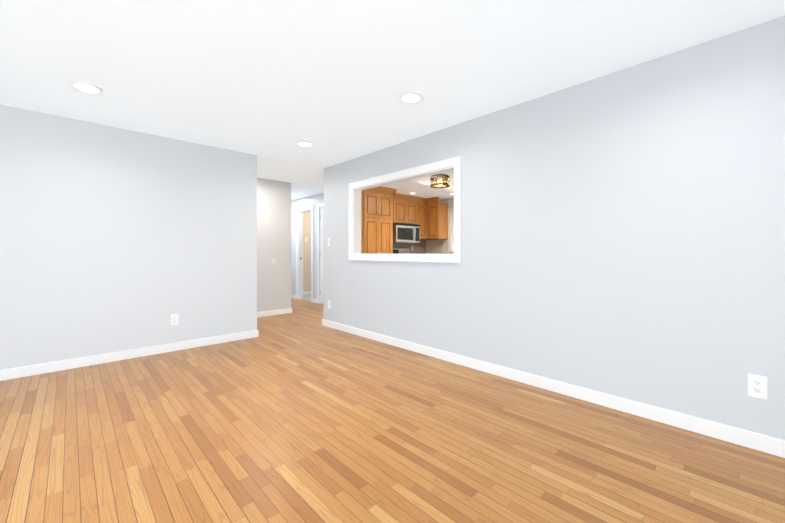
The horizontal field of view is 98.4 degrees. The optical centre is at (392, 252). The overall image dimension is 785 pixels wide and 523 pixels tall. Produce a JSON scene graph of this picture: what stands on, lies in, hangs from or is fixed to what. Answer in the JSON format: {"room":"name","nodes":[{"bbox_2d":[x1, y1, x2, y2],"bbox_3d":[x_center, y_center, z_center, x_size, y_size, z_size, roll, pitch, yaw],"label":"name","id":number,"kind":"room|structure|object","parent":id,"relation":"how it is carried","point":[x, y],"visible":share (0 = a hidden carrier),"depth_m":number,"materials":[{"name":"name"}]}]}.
{"room":"empty living room","nodes":[
{"label":"empty living room","id":0,"kind":"room"},
{"bbox_2d":[0,104,256,369],"bbox_3d":[-3.395,-0.084,2.929,4.400,2.360,0.120,0,0,-44],"label":"wall","id":1,"kind":"structure","parent":0,"point":[114,239],"depth_m":3.42,"materials":[{"name":"grey paint"}]},
{"bbox_2d":[0,329,258,380],"bbox_3d":[-3.340,1.050,2.903,4.386,0.092,0.050,0,0,-44],"label":"baseboard","id":2,"kind":"structure","parent":1,"relation":"attached to","point":[18,372],"depth_m":3.41,"materials":[{"name":"white paint"}]},
{"bbox_2d":[170,314,177,324],"bbox_3d":[-2.425,0.747,3.764,0.075,0.122,0.009,0,0,-44],"label":"electrical outlet plate","id":3,"kind":"object","parent":1,"relation":"attached to","point":[173,319],"visible":1,"depth_m":3.76,"materials":[{"name":"white plastic"}]},
{"bbox_2d":[257,178,290,311],"bbox_3d":[-2.877,-0.081,5.247,2.750,2.360,0.120,0,0,-44],"label":"wall","id":4,"kind":"structure","parent":0,"point":[274,234],"depth_m":5.92,"materials":[{"name":"beige paint"}]},
{"bbox_2d":[257,308,290,316],"bbox_3d":[-2.795,1.053,5.232,2.610,0.092,0.020,0,0,-44],"label":"baseboard","id":5,"kind":"structure","parent":4,"relation":"attached to","point":[273,312],"depth_m":5.90,"materials":[{"name":"white paint"}]},
{"bbox_2d":[303,211,310,290],"bbox_3d":[-1.989,-0.075,9.148,1.740,2.360,0.120,0,0,-44],"label":"wall","id":6,"kind":"structure","parent":0,"point":[306,253],"depth_m":8.83,"materials":[{"name":"beige paint"}]},
{"bbox_2d":[291,193,323,303],"bbox_3d":[-2.024,-0.077,7.837,0.120,2.360,2.890,0,0,-44],"label":"wall","id":7,"kind":"structure","parent":0,"point":[315,200],"depth_m":7.84,"materials":[{"name":"grey paint"}]},
{"bbox_2d":[296,202,323,303],"bbox_3d":[-1.637,0.025,7.431,0.152,2.155,1.720,0,0,-44],"label":"door frame","id":8,"kind":"structure","parent":7,"relation":"attached to","point":[299,250],"depth_m":7.84,"materials":[{"name":"white paint"}]},
{"bbox_2d":[320,208,323,303],"bbox_3d":[-1.361,0.072,7.051,0.085,2.035,0.580,0,0,-44],"label":"door","id":9,"kind":"structure","parent":7,"relation":"in","point":[322,255],"depth_m":7.20,"materials":[{"name":"white paint"}]},
{"bbox_2d":[0,298,784,522],"bbox_3d":[-0.992,1.147,3.747,9.250,0.100,10.470,0,0,-44],"label":"floor","id":10,"kind":"structure","parent":0,"point":[300,413],"depth_m":1.89,"materials":[{"name":"brown wood"}]},
{"bbox_2d":[303,294,310,300],"bbox_3d":[-1.488,1.102,8.588,1.825,0.004,1.380,0,0,-44],"label":"floor","id":11,"kind":"structure","parent":10,"relation":"on","point":[307,297],"depth_m":8.23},
{"bbox_2d":[361,186,396,253],"bbox_3d":[-0.450,-0.078,6.703,0.827,2.358,0.677,0,0,-44],"label":"oak pantry cabinet","id":12,"kind":"object","parent":10,"relation":"on","point":[376,220],"visible":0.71,"depth_m":6.45,"materials":[{"name":"brown wood"}]},
{"bbox_2d":[393,249,408,253],"bbox_3d":[0.318,0.510,7.400,0.748,1.185,0.728,0,0,-44],"label":"range","id":13,"kind":"object","parent":10,"relation":"on","point":[400,251],"visible":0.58,"depth_m":7.66,"materials":[{"name":"silver metal"}]},
{"bbox_2d":[0,0,784,199],"bbox_3d":[-0.992,-1.313,3.751,9.250,0.100,10.470,0,0,-44],"label":"ceiling","id":14,"kind":"structure","parent":0,"point":[270,84],"depth_m":2.23,"materials":[{"name":"white paint"}]},
{"bbox_2d":[70,81,102,94],"bbox_3d":[-2.342,-1.259,2.594,0.190,0.013,0.190,0,0,-44],"label":"recessed light","id":15,"kind":"object","parent":14,"relation":"in","point":[85,87],"visible":1,"depth_m":2.58,"materials":[{"name":"white paint"}]},
{"bbox_2d":[296,141,312,146],"bbox_3d":[-1.016,-1.257,3.928,0.190,0.013,0.190,0,0,-44],"label":"recessed light","id":16,"kind":"object","parent":14,"relation":"in","point":[304,143],"visible":0.98,"depth_m":3.91,"materials":[{"name":"white paint"}]},
{"bbox_2d":[399,92,422,103],"bbox_3d":[0.152,-1.259,2.761,0.190,0.013,0.190,0,0,-44],"label":"recessed light","id":17,"kind":"object","parent":14,"relation":"in","point":[411,97],"visible":0.96,"depth_m":2.75,"materials":[{"name":"white paint"}]},
{"bbox_2d":[430,174,449,187],"bbox_3d":[0.784,-1.173,5.590,0.320,0.175,0.320,0,0,-44],"label":"ceiling light","id":18,"kind":"object","parent":14,"relation":"attached to","point":[439,178],"visible":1,"depth_m":5.55,"materials":[{"name":"black metal"}]},
{"bbox_2d":[426,198,453,253],"bbox_3d":[2.494,-0.079,6.708,0.120,2.360,4.740,0,0,-44],"label":"wall","id":19,"kind":"structure","parent":0,"point":[438,246],"depth_m":8.04,"materials":[{"name":"beige paint"}]},
{"bbox_2d":[446,208,453,253],"bbox_3d":[1.671,-0.465,7.537,0.168,1.095,1.045,0,0,-44],"label":"kitchen window","id":20,"kind":"structure","parent":19,"relation":"in","point":[450,231],"depth_m":7.81,"materials":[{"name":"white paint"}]},
{"bbox_2d":[323,16,784,439],"bbox_3d":[1.117,-0.084,2.921,0.120,2.360,6.120,0,0,-44],"label":"wall","id":21,"kind":"structure","parent":0,"point":[622,233],"depth_m":2.34,"materials":[{"name":"grey paint"}]},
{"bbox_2d":[353,166,453,254],"bbox_3d":[0.089,-0.415,4.000,0.124,0.885,1.660,0,0,-44],"label":"liner","id":22,"kind":"object","parent":21,"relation":"attached to","point":[356,220],"visible":0.62,"depth_m":4.55,"materials":[{"name":"white paint"}]},
{"bbox_2d":[348,156,460,262],"bbox_3d":[0.086,-0.415,3.997,0.165,1.041,1.816,0,0,-44],"label":"window frame","id":23,"kind":"structure","parent":21,"relation":"attached to","point":[455,162],"depth_m":3.66,"materials":[{"name":"white paint"}]},
{"bbox_2d":[322,319,784,457],"bbox_3d":[1.061,1.050,2.877,0.020,0.092,6.136,0,0,-44],"label":"baseboard","id":24,"kind":"structure","parent":21,"relation":"attached to","point":[753,440],"depth_m":2.39,"materials":[{"name":"white paint"}]},
{"bbox_2d":[748,374,766,399],"bbox_3d":[2.023,0.745,1.877,0.009,0.125,0.075,0,0,-44],"label":"electrical outlet plate","id":25,"kind":"object","parent":21,"relation":"attached to","point":[757,386],"visible":1,"depth_m":1.87,"materials":[{"name":"white plastic"}]},
{"bbox_3d":[-0.084,-0.077,7.607,2.610,2.360,0.120,0,0,-44],"label":"wall","id":26,"kind":"structure","parent":0,"visible":0},
{"bbox_2d":[393,197,396,222],"bbox_3d":[-0.174,-0.884,7.201,0.352,0.517,0.337,0,0,-44],"label":"upper cabinet","id":27,"kind":"object","parent":26,"relation":"attached to","point":[394,198],"depth_m":7.20,"materials":[{"name":"brown wood"}]},
{"bbox_2d":[393,193,416,224],"bbox_3d":[0.163,-0.941,7.523,0.815,0.630,0.337,0,0,-44],"label":"upper cabinet","id":28,"kind":"object","parent":26,"relation":"attached to","point":[406,205],"depth_m":7.43,"materials":[{"name":"brown wood"}]},
{"bbox_2d":[393,223,419,242],"bbox_3d":[0.221,-0.418,7.503,0.748,0.404,0.446,0,0,-44],"label":"over-the-range microwave","id":29,"kind":"object","parent":28,"relation":"attached to","point":[405,233],"visible":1,"depth_m":7.33,"materials":[{"name":"silver metal"}]},
{"bbox_2d":[393,240,425,253],"bbox_3d":[0.201,-0.062,7.787,1.704,0.489,0.011,0,0,-44],"label":"tile backsplash","id":30,"kind":"structure","parent":26,"relation":"attached to","point":[419,248],"depth_m":8.07,"materials":[{"name":"tile"}]},
{"bbox_2d":[417,197,428,239],"bbox_3d":[0.581,-0.781,7.877,0.397,0.948,0.402,0,0,-44],"label":"upper cabinet","id":31,"kind":"object","parent":26,"relation":"attached to","point":[422,203],"depth_m":7.82,"materials":[{"name":"brown wood"}]},
{"bbox_2d":[429,197,447,239],"bbox_3d":[1.016,-0.781,7.876,0.402,0.948,0.370,0,0,-44],"label":"upper cabinet","id":32,"kind":"object","parent":26,"relation":"attached to","point":[429,216],"depth_m":7.76,"materials":[{"name":"brown wood"}]}
]}

